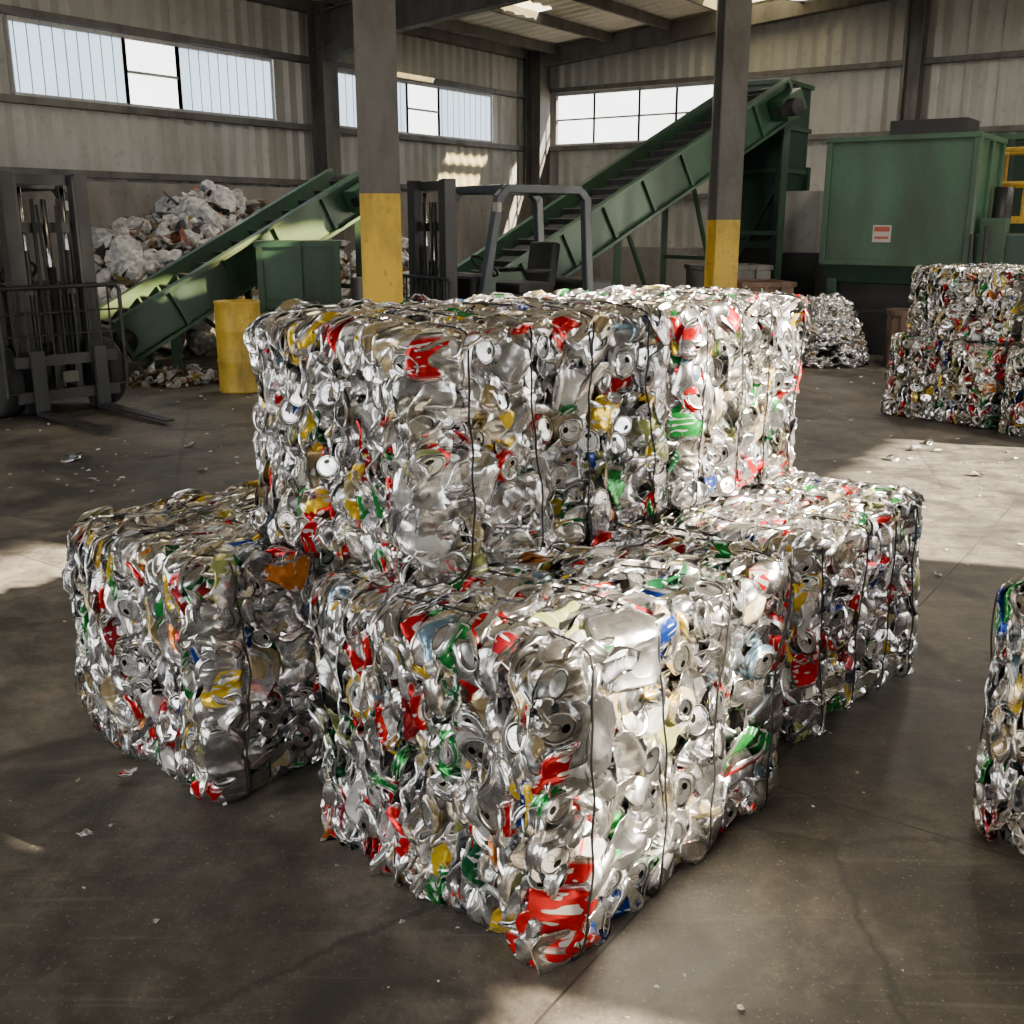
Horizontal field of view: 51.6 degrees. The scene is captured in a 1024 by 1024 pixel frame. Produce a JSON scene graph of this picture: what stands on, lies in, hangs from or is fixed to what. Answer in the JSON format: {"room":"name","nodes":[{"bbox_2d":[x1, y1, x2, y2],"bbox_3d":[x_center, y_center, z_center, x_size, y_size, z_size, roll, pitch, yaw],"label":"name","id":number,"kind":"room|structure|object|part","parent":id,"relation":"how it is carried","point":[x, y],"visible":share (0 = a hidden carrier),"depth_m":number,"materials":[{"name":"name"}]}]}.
{"room":"waste facility","nodes":[
{"label":"waste facility","id":0,"kind":"room"},
{"bbox_2d":[0,0,524,192],"bbox_3d":[-7.161,-5.204,15.044,0.060,5.600,27.000,10,18,33],"label":"wall","id":1,"kind":"structure","parent":0,"point":[31,136],"depth_m":18.19,"materials":[{"name":"metal"}]},
{"bbox_2d":[3,15,275,120],"bbox_3d":[-5.653,-6.943,16.853,0.070,1.060,5.010,10,18,33],"label":"window","id":2,"kind":"structure","parent":1,"relation":"in","point":[46,59],"depth_m":16.21,"materials":[{"name":"plastic"}]},
{"bbox_2d":[337,69,491,142],"bbox_3d":[-1.930,-8.362,22.039,0.070,1.060,5.190,10,18,33],"label":"window","id":3,"kind":"structure","parent":1,"relation":"in","point":[465,115],"depth_m":22.77,"materials":[{"name":"plastic"}]},
{"bbox_2d":[0,180,532,280],"bbox_3d":[-7.033,-3.613,15.388,0.230,2.350,27.000,10,18,33],"label":"wall","id":4,"kind":"structure","parent":0,"point":[109,201],"depth_m":17.30,"materials":[{"name":"concrete"}]},
{"bbox_2d":[0,354,1023,1023],"bbox_3d":[2.500,-2.270,14.930,85.000,0.001,90.000,0,15,0],"label":"floor","id":5,"kind":"structure","parent":0,"point":[258,922],"depth_m":3.02,"materials":[{"name":"concrete"}]},
{"bbox_2d":[0,171,173,431],"bbox_3d":[-4.581,-2.078,10.097,3.516,2.180,1.200,13,20,39],"label":"forklift","id":6,"kind":"object","parent":5,"relation":"on","point":[53,347],"visible":1,"depth_m":9.76,"materials":[{"name":"metal"}]},
{"bbox_3d":[-5.191,-2.371,10.567,0.593,0.567,0.600,13,20,39],"label":"seat","id":7,"kind":"part","parent":6,"relation":"part of","materials":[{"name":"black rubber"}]},
{"bbox_2d":[126,362,219,388],"bbox_3d":[-3.736,-1.554,11.901,1.423,0.211,0.816,-3,16,-11],"label":"pile","id":8,"kind":"object","parent":5,"relation":"on","point":[169,377],"visible":0.78,"depth_m":11.74,"materials":[{"name":"silver metal"}]},
{"bbox_2d":[60,179,350,367],"bbox_3d":[-4.359,-3.781,15.984,3.302,2.353,6.435,11,19,36],"label":"pile","id":9,"kind":"object","parent":5,"relation":"on","point":[133,249],"visible":0.28,"depth_m":14.45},
{"bbox_2d":[61,480,361,804],"bbox_3d":[-0.846,0.344,3.825,0.920,0.816,1.240,14,21,41],"label":"bale","id":10,"kind":"object","parent":5,"relation":"on","point":[196,660],"visible":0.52,"depth_m":3.36,"materials":[{"name":"metal"}]},
{"bbox_2d":[99,169,361,369],"bbox_3d":[-3.307,-3.087,13.270,3.818,2.451,1.441,-13,20,-39],"label":"conveyor","id":11,"kind":"object","parent":5,"relation":"on","point":[167,303],"visible":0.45,"depth_m":13.05,"materials":[{"name":"green metal"}]},
{"bbox_3d":[-1.856,-4.071,13.620,0.492,0.449,0.440,-13,20,-39],"label":"drive motor","id":12,"kind":"part","parent":11,"relation":"part of","materials":[{"name":"green paint"}]},
{"bbox_2d":[213,299,259,393],"bbox_3d":[-2.900,-1.765,11.284,0.494,0.950,0.494,0,15,0],"label":"drum","id":13,"kind":"object","parent":5,"relation":"on","point":[232,316],"visible":0.79,"depth_m":11.09,"materials":[{"name":"yellow paint"}]},
{"bbox_2d":[253,240,362,314],"bbox_3d":[-2.259,-2.576,13.141,1.710,1.535,0.880,-3,16,-10],"label":"metal bin","id":14,"kind":"object","parent":5,"relation":"on","point":[305,270],"visible":0.4,"depth_m":12.60,"materials":[{"name":"green metal"}]},
{"bbox_2d":[341,233,409,299],"bbox_3d":[-1.945,-3.737,16.781,1.990,1.847,2.480,10,18,33],"label":"pile","id":15,"kind":"object","parent":5,"relation":"on","point":[351,266],"visible":0.04,"depth_m":16.39,"materials":[{"name":"silver metal"}]},
{"bbox_2d":[352,0,402,303],"bbox_3d":[-1.030,-3.571,7.939,0.465,6.200,0.465,-2,15,-8],"label":"steel column","id":16,"kind":"structure","parent":5,"relation":"on","point":[374,21],"depth_m":8.01,"materials":[{"name":"grey metal"}]},
{"bbox_2d":[61,439,933,836],"bbox_3d":[0.011,0.174,5.899,6.874,0.047,5.831,0,15,0],"label":"scraps","id":17,"kind":"object","parent":5,"relation":"on","point":[126,772],"visible":0.84,"depth_m":8.04,"materials":[{"name":"metal"}]},
{"bbox_2d":[402,178,611,300],"bbox_3d":[-0.487,-2.515,11.696,3.516,2.180,1.200,-10,18,-33],"label":"forklift","id":18,"kind":"object","parent":5,"relation":"on","point":[443,282],"visible":0.53,"depth_m":11.48,"materials":[{"name":"metal"}]},
{"bbox_3d":[0.183,-2.788,12.090,0.593,0.567,0.600,-10,18,-33],"label":"seat","id":19,"kind":"part","parent":18,"relation":"part of","materials":[{"name":"black plastic"}]},
{"bbox_2d":[5,364,1023,1019],"bbox_3d":[-0.214,-0.350,7.804,14.938,0.050,12.044,0,15,0],"label":"litter","id":20,"kind":"object","parent":5,"relation":"on","point":[740,1006],"visible":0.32,"depth_m":7.50,"materials":[{"name":"silver metal"}]},
{"bbox_2d":[306,522,792,976],"bbox_3d":[0.139,0.520,3.146,1.012,0.835,1.262,14,20,41],"label":"bale","id":21,"kind":"object","parent":5,"relation":"on","point":[533,748],"visible":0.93,"depth_m":2.73,"materials":[{"name":"metal"}]},
{"bbox_2d":[243,293,671,586],"bbox_3d":[-0.150,-0.319,3.420,0.944,0.728,1.268,14,21,42],"label":"bale","id":22,"kind":"object","parent":21,"relation":"on","point":[421,440],"visible":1,"depth_m":3.05,"materials":[{"name":"metal"}]},
{"bbox_2d":[403,77,806,300],"bbox_3d":[1.369,-4.141,14.672,6.123,3.746,1.787,-9,18,-30],"label":"conveyor","id":23,"kind":"object","parent":5,"relation":"on","point":[644,182],"visible":0.57,"depth_m":14.83,"materials":[{"name":"green metal"}]},
{"bbox_3d":[3.968,-5.780,15.040,0.494,0.454,0.440,-9,18,-30],"label":"drive motor","id":24,"kind":"part","parent":23,"relation":"part of","materials":[{"name":"green paint"}]},
{"bbox_2d":[306,0,930,252],"bbox_3d":[2.076,-4.999,11.546,18.998,7.049,21.840,10,18,33],"label":"steel frame","id":25,"kind":"object","parent":5,"relation":"on","point":[330,35],"visible":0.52,"depth_m":20.14,"materials":[{"name":"grey metal"}]},
{"bbox_2d":[321,0,804,53],"bbox_3d":[0.707,-7.083,8.882,17.470,1.592,27.000,10,18,33],"label":"roof purlins","id":26,"kind":"structure","parent":25,"relation":"attached to","point":[610,6],"depth_m":21.53,"materials":[{"name":"grey metal"}]},
{"bbox_2d":[785,0,812,1],"bbox_3d":[4.800,-8.822,17.448,0.620,0.670,0.620,0,15,0],"label":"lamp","id":27,"kind":"object","parent":26,"relation":"hanging from","point":[785,0],"visible":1,"depth_m":17.81,"materials":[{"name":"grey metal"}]},
{"bbox_2d":[704,0,751,288],"bbox_3d":[2.020,-4.169,9.745,0.360,6.400,0.360,-3,16,-12],"label":"steel column","id":28,"kind":"structure","parent":5,"relation":"on","point":[733,18],"depth_m":9.87,"materials":[{"name":"grey metal"}]},
{"bbox_2d":[684,263,773,286],"bbox_3d":[2.900,-2.743,14.384,0.970,1.200,0.775,-3,16,-10],"label":"bin","id":29,"kind":"object","parent":5,"relation":"on","point":[694,273],"visible":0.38,"depth_m":13.96,"materials":[{"name":"grey metal"}]},
{"bbox_2d":[737,279,796,294],"bbox_3d":[3.000,-2.354,13.246,0.770,1.050,0.775,-3,16,-10],"label":"bin","id":30,"kind":"object","parent":5,"relation":"on","point":[769,285],"visible":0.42,"depth_m":12.79,"materials":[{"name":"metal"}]},
{"bbox_2d":[636,467,924,742],"bbox_3d":[0.984,0.272,4.177,0.980,0.769,1.084,14,21,42],"label":"bale","id":31,"kind":"object","parent":5,"relation":"on","point":[850,548],"visible":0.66,"depth_m":3.82,"materials":[{"name":"metal"}]},
{"bbox_2d":[522,284,810,509],"bbox_3d":[0.574,-0.505,4.117,0.884,0.720,0.935,14,21,41],"label":"bale","id":32,"kind":"object","parent":31,"relation":"on","point":[734,368],"visible":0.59,"depth_m":3.79,"materials":[{"name":"metal"}]},
{"bbox_2d":[738,79,826,296],"bbox_3d":[4.207,-4.792,16.883,1.960,3.835,1.560,10,18,33],"label":"tower","id":33,"kind":"object","parent":5,"relation":"on","point":[761,165],"visible":0.42,"depth_m":16.43,"materials":[{"name":"green metal"}]},
{"bbox_3d":[4.000,-4.289,17.384,1.220,2.600,1.220,10,18,33],"label":"support frame","id":34,"kind":"part","parent":33,"relation":"part of","materials":[{"name":"green paint"}]},
{"bbox_2d":[800,292,870,368],"bbox_3d":[3.949,-2.349,13.507,1.276,0.898,1.179,0,15,0],"label":"cans","id":35,"kind":"object","parent":5,"relation":"on","point":[835,324],"visible":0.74,"depth_m":13.16,"materials":[{"name":"metal"}]},
{"bbox_2d":[883,308,908,367],"bbox_3d":[5.019,-2.172,13.244,0.670,0.700,0.575,4,16,13],"label":"bin","id":36,"kind":"object","parent":5,"relation":"on","point":[897,318],"visible":0.32,"depth_m":13.04,"materials":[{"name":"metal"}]},
{"bbox_2d":[819,117,1023,354],"bbox_3d":[5.864,-3.728,14.387,2.880,3.100,1.745,10,18,33],"label":"machine","id":37,"kind":"object","parent":5,"relation":"on","point":[925,192],"visible":0.59,"depth_m":13.96,"materials":[{"name":"green paint"}]},
{"bbox_2d":[880,332,1009,428],"bbox_3d":[4.240,-1.280,9.852,1.232,0.769,1.198,-12,19,-37],"label":"bale","id":38,"kind":"object","parent":5,"relation":"on","point":[957,382],"visible":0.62,"depth_m":9.46,"materials":[{"name":"metal"}]},
{"bbox_2d":[905,263,1023,344],"bbox_3d":[4.363,-1.937,9.689,1.240,0.662,1.100,-13,20,-39],"label":"bale","id":39,"kind":"object","parent":38,"relation":"on","point":[980,302],"visible":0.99,"depth_m":9.30,"materials":[{"name":"metal"}]},
{"bbox_2d":[972,574,1023,856],"bbox_3d":[2.023,0.530,3.159,0.920,0.808,1.240,14,21,41],"label":"bale","id":40,"kind":"object","parent":5,"relation":"on","point":[998,774],"visible":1,"depth_m":3.00,"materials":[{"name":"metal"}]},
{"bbox_2d":[993,133,1023,232],"bbox_3d":[8.094,-4.713,17.986,2.300,3.100,1.720,10,18,33],"label":"machine","id":41,"kind":"object","parent":5,"relation":"on","point":[1016,162],"visible":0.13,"depth_m":16.84,"materials":[{"name":"green paint"}]},
{"bbox_2d":[998,342,1023,436],"bbox_3d":[4.893,-1.034,8.922,1.214,0.784,1.140,-11,19,-35],"label":"bale","id":42,"kind":"object","parent":5,"relation":"on","point":[1011,422],"visible":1,"depth_m":8.91,"materials":[{"name":"metal"}]},
{"bbox_2d":[1020,317,1023,344],"bbox_3d":[4.990,-1.707,8.794,1.243,0.660,1.089,-12,19,-37],"label":"bale","id":43,"kind":"object","parent":42,"relation":"on","point":[1022,333],"visible":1,"depth_m":8.88,"materials":[{"name":"metal"}]},
{"bbox_2d":[1002,147,1023,222],"bbox_3d":[7.800,-3.903,15.624,1.500,2.784,1.000,10,18,33],"label":"access platform","id":44,"kind":"object","parent":5,"relation":"on","point":[1010,151],"visible":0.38,"depth_m":15.27,"materials":[{"name":"yellow paint"}]},
{"bbox_2d":[0,0,1023,200],"bbox_3d":[0.635,-4.842,9.496,19.040,3.330,26.920,10,18,33],"label":"wall girts","id":45,"kind":"structure","parent":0,"point":[302,6],"depth_m":19.18,"materials":[{"name":"grey metal"}]},
{"bbox_2d":[313,0,777,50],"bbox_3d":[0.650,-7.199,8.891,19.061,1.555,27.000,10,18,33],"label":"ceiling","id":46,"kind":"structure","parent":0,"point":[674,10],"depth_m":21.87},
{"bbox_2d":[573,246,704,286],"bbox_3d":[8.359,-4.523,20.892,18.760,1.200,0.210,10,18,33],"label":"wall","id":47,"kind":"structure","parent":0,"point":[649,257],"depth_m":24.25,"materials":[{"name":"concrete"}]},
{"bbox_2d":[549,0,1023,247],"bbox_3d":[8.318,-7.435,20.308,19.060,7.125,0.060,10,18,33],"label":"wall","id":48,"kind":"structure","parent":0,"point":[990,92],"depth_m":21.12,"materials":[{"name":"metal"}]},
{"bbox_2d":[556,76,788,145],"bbox_3d":[3.369,-8.824,23.500,5.670,1.180,0.070,10,18,33],"label":"window","id":49,"kind":"structure","parent":48,"relation":"in","point":[594,93],"depth_m":23.96,"materials":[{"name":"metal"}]}
]}

